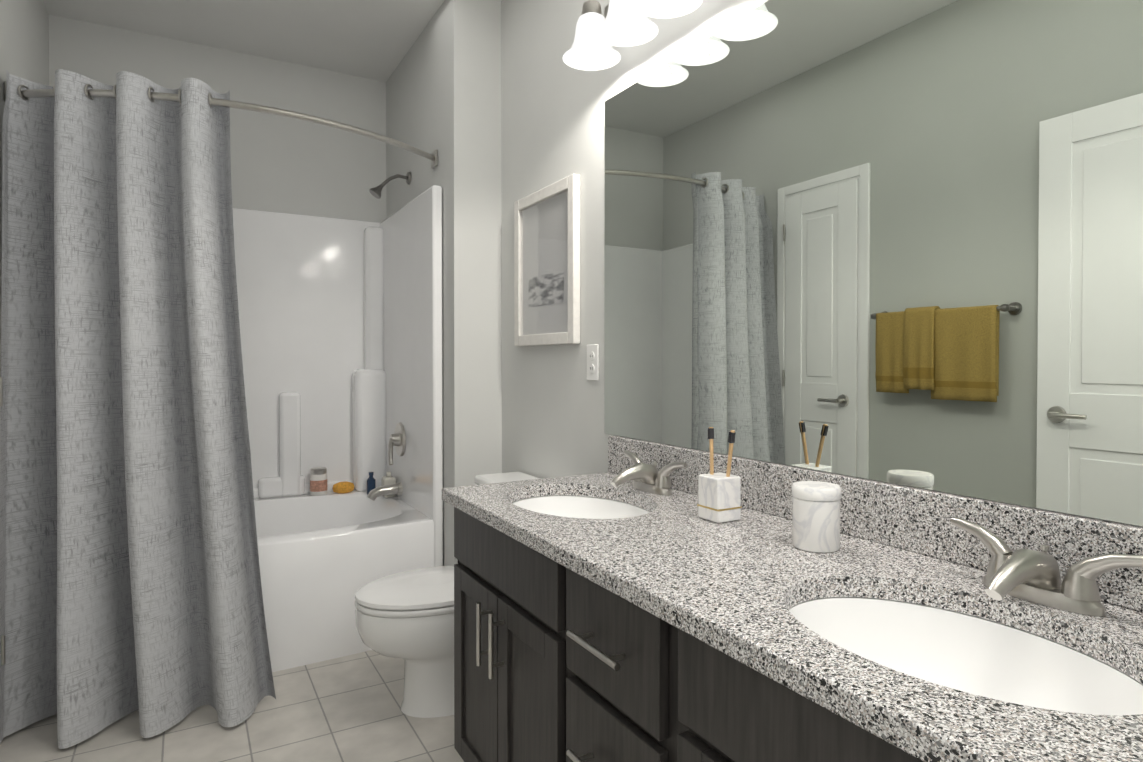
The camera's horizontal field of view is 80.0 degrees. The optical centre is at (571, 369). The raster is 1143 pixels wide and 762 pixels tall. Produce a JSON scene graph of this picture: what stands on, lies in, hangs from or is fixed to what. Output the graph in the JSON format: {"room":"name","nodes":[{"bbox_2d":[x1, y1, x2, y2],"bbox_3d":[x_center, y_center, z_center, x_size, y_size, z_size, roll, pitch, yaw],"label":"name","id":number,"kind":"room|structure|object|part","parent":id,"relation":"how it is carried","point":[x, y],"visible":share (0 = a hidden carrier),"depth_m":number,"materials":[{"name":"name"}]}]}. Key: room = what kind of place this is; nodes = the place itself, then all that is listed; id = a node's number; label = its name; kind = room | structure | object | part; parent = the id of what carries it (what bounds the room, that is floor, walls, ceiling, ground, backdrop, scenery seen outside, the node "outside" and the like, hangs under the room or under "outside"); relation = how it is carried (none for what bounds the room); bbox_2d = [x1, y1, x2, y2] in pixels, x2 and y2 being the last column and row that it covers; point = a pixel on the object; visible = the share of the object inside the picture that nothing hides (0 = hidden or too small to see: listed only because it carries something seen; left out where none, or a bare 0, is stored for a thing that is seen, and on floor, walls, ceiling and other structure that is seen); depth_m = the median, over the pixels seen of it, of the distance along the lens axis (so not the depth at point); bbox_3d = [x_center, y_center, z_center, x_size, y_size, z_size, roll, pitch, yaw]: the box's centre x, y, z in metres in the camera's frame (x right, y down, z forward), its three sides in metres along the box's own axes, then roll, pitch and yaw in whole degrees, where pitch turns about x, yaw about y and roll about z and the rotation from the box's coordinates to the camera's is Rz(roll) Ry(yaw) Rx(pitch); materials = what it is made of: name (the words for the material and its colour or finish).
{"room":"bathroom","nodes":[
{"label":"bathroom","id":0,"kind":"room"},
{"bbox_2d":[0,0,48,370],"bbox_3d":[-1.340,-0.194,1.179,0.120,2.740,4.495,0,1,-30],"label":"wall","id":1,"kind":"structure","parent":0,"point":[24,39],"depth_m":2.53,"materials":[{"name":"paint"}]},
{"bbox_2d":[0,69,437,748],"bbox_3d":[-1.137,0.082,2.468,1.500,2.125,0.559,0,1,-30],"label":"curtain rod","id":2,"kind":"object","parent":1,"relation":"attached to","point":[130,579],"visible":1,"depth_m":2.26,"materials":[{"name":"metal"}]},
{"bbox_2d":[0,69,275,748],"bbox_3d":[-1.428,0.085,2.282,0.768,2.125,0.522,0,1,-30],"label":"curtain","id":3,"kind":"object","parent":2,"relation":"hanging from","point":[130,578],"depth_m":2.26,"materials":[{"name":"fabric"}]},
{"bbox_2d":[48,14,386,222],"bbox_3d":[-1.620,-0.224,3.535,1.717,2.740,0.120,0,1,-30],"label":"wall","id":4,"kind":"structure","parent":0,"point":[281,164],"depth_m":3.51,"materials":[{"name":"paint"}]},
{"bbox_2d":[0,650,463,761],"bbox_3d":[-0.541,1.220,1.650,1.957,0.100,4.495,0,1,-30],"label":"floor","id":5,"kind":"structure","parent":0,"point":[345,709],"depth_m":2.18,"materials":[{"name":"tile"}]},
{"bbox_2d":[232,172,442,671],"bbox_3d":[-1.435,0.087,2.997,1.496,2.132,0.996,0,1,-30],"label":"bathtub","id":6,"kind":"object","parent":5,"relation":"on","point":[340,320],"visible":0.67,"depth_m":3.44,"materials":[{"name":"plastic"}]},
{"bbox_2d":[310,467,326,495],"bbox_3d":[-1.304,0.577,3.512,0.085,0.137,0.085,0,1,-30],"label":"jar","id":7,"kind":"object","parent":6,"relation":"on","point":[318,477],"depth_m":3.48,"materials":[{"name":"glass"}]},
{"bbox_2d":[367,472,375,494],"bbox_3d":[-1.034,0.588,3.515,0.044,0.115,0.044,0,1,-30],"label":"bottle","id":8,"kind":"object","parent":6,"relation":"on","point":[371,482],"depth_m":3.50,"materials":[{"name":"blue plastic"}]},
{"bbox_2d":[367,422,405,500],"bbox_3d":[-0.916,0.531,3.339,0.167,0.534,0.191,0,1,-30],"label":"faucet","id":9,"kind":"object","parent":6,"relation":"on","point":[393,488],"depth_m":3.35,"materials":[{"name":"silver metal"}]},
{"bbox_2d":[381,472,395,497],"bbox_3d":[-0.928,0.584,3.460,0.060,0.125,0.080,0,1,-30],"label":"bottle","id":10,"kind":"object","parent":6,"relation":"on","point":[388,479],"depth_m":3.44,"materials":[{"name":"white plastic"}]},
{"bbox_2d":[355,472,539,717],"bbox_3d":[-0.403,0.789,2.409,0.703,0.742,0.450,0,1,-30],"label":"toilet","id":11,"kind":"object","parent":5,"relation":"on","point":[407,617],"visible":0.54,"depth_m":2.23,"materials":[{"name":"ceramic"}]},
{"bbox_3d":[-0.488,0.760,2.361,0.507,0.055,0.380,0,1,-30],"label":"seat","id":12,"kind":"part","parent":11,"relation":"part of","materials":[{"name":"ceramic"}]},
{"bbox_3d":[-0.186,0.613,2.530,0.203,0.392,0.450,0,1,-30],"label":"tank","id":13,"kind":"part","parent":11,"relation":"part of","materials":[{"name":"ceramic"}]},
{"bbox_2d":[442,435,1142,761],"bbox_3d":[0.302,0.698,1.294,0.590,0.952,1.727,0,1,-30],"label":"bathroom vanity","id":14,"kind":"object","parent":5,"relation":"on","point":[630,605],"visible":1,"depth_m":1.10,"materials":[{"name":"grey stone"}]},
{"bbox_2d":[697,427,741,522],"bbox_3d":[0.334,0.234,1.520,0.069,0.204,0.083,0,1,-30],"label":"toothbrush holder","id":15,"kind":"object","parent":14,"relation":"on","point":[719,497],"visible":1,"depth_m":1.50,"materials":[{"name":"stone"}]},
{"bbox_2d":[791,481,841,552],"bbox_3d":[0.466,0.279,1.298,0.090,0.118,0.090,0,1,-30],"label":"canister","id":16,"kind":"object","parent":14,"relation":"on","point":[815,516],"visible":1,"depth_m":1.26,"materials":[{"name":"white stone"}]},
{"bbox_2d":[43,0,501,81],"bbox_3d":[-0.541,-1.620,1.614,1.957,0.100,4.495,0,1,-30],"label":"ceiling","id":17,"kind":"structure","parent":0,"point":[373,39],"depth_m":3.14,"materials":[{"name":"paint"}]},
{"bbox_2d":[386,0,501,565],"bbox_3d":[-0.667,-0.222,3.377,0.215,2.740,1.095,0,1,-30],"label":"wall","id":18,"kind":"structure","parent":0,"point":[443,89],"depth_m":2.91,"materials":[{"name":"paint"}]},
{"bbox_2d":[501,0,1142,527],"bbox_3d":[0.258,-0.205,2.085,0.120,2.740,4.495,0,1,-30],"label":"wall","id":19,"kind":"structure","parent":0,"point":[553,132],"depth_m":2.48,"materials":[{"name":"paint"}]},
{"bbox_2d":[514,174,579,345],"bbox_3d":[-0.101,-0.384,2.563,0.029,0.585,0.485,0,1,-30],"label":"picture frame","id":20,"kind":"object","parent":19,"relation":"attached to","point":[547,265],"visible":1,"depth_m":2.54,"materials":[{"name":"white wood"}]},
{"bbox_3d":[-0.104,-0.384,2.561,0.002,0.501,0.401,0,1,-30],"label":"glass","id":21,"kind":"part","parent":20,"relation":"part of","materials":[{"name":"clear glass"}]},
{"bbox_2d":[587,344,598,380],"bbox_3d":[0.070,-0.023,2.288,0.008,0.120,0.072,0,1,-30],"label":"wall outlet","id":22,"kind":"object","parent":19,"relation":"attached to","point":[592,362],"visible":1,"depth_m":2.28,"materials":[{"name":"plastic"}]},
{"bbox_2d":[563,0,702,70],"bbox_3d":[0.172,-1.042,1.879,0.221,0.233,0.600,0,1,-30],"label":"sconce","id":23,"kind":"object","parent":19,"relation":"attached to","point":[619,23],"visible":1,"depth_m":1.93,"materials":[{"name":"white glass"}]},
{"bbox_3d":[0.197,-1.101,1.892,0.164,0.115,0.600,0,1,-30],"label":"arm","id":24,"kind":"part","parent":23,"relation":"part of"},
{"bbox_2d":[604,0,1142,525],"bbox_3d":[0.544,-0.320,1.449,0.006,1.076,1.760,0,1,-30],"label":"mirror","id":25,"kind":"object","parent":19,"relation":"attached to","point":[900,242],"visible":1,"depth_m":1.31,"materials":[{"name":"clear glass"}]},
{"bbox_2d":[608,435,1142,611],"bbox_3d":[0.550,0.279,1.430,0.020,0.117,1.727,0,1,-30],"label":"backsplash","id":26,"kind":"structure","parent":19,"relation":"attached to","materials":[{"name":"stone"}]},
{"bbox_3d":[-1.660,0.092,1.886,0.017,2.150,0.585,0,1,-30],"label":"door frame","id":27,"kind":"structure","parent":0,"visible":0},
{"bbox_3d":[-1.657,0.118,1.888,0.016,2.073,0.455,0,1,-30],"label":"closet door","id":28,"kind":"structure","parent":27,"relation":"attached to","visible":0},
{"bbox_2d":[0,377,5,664],"bbox_3d":[-1.634,0.071,1.929,0.065,1.690,0.429,0,1,-30],"label":"hardware piece","id":29,"kind":"object","parent":28,"relation":"attached to","point":[3,658],"visible":0.94,"depth_m":2.10,"materials":[{"name":"silver metal"}]}
]}

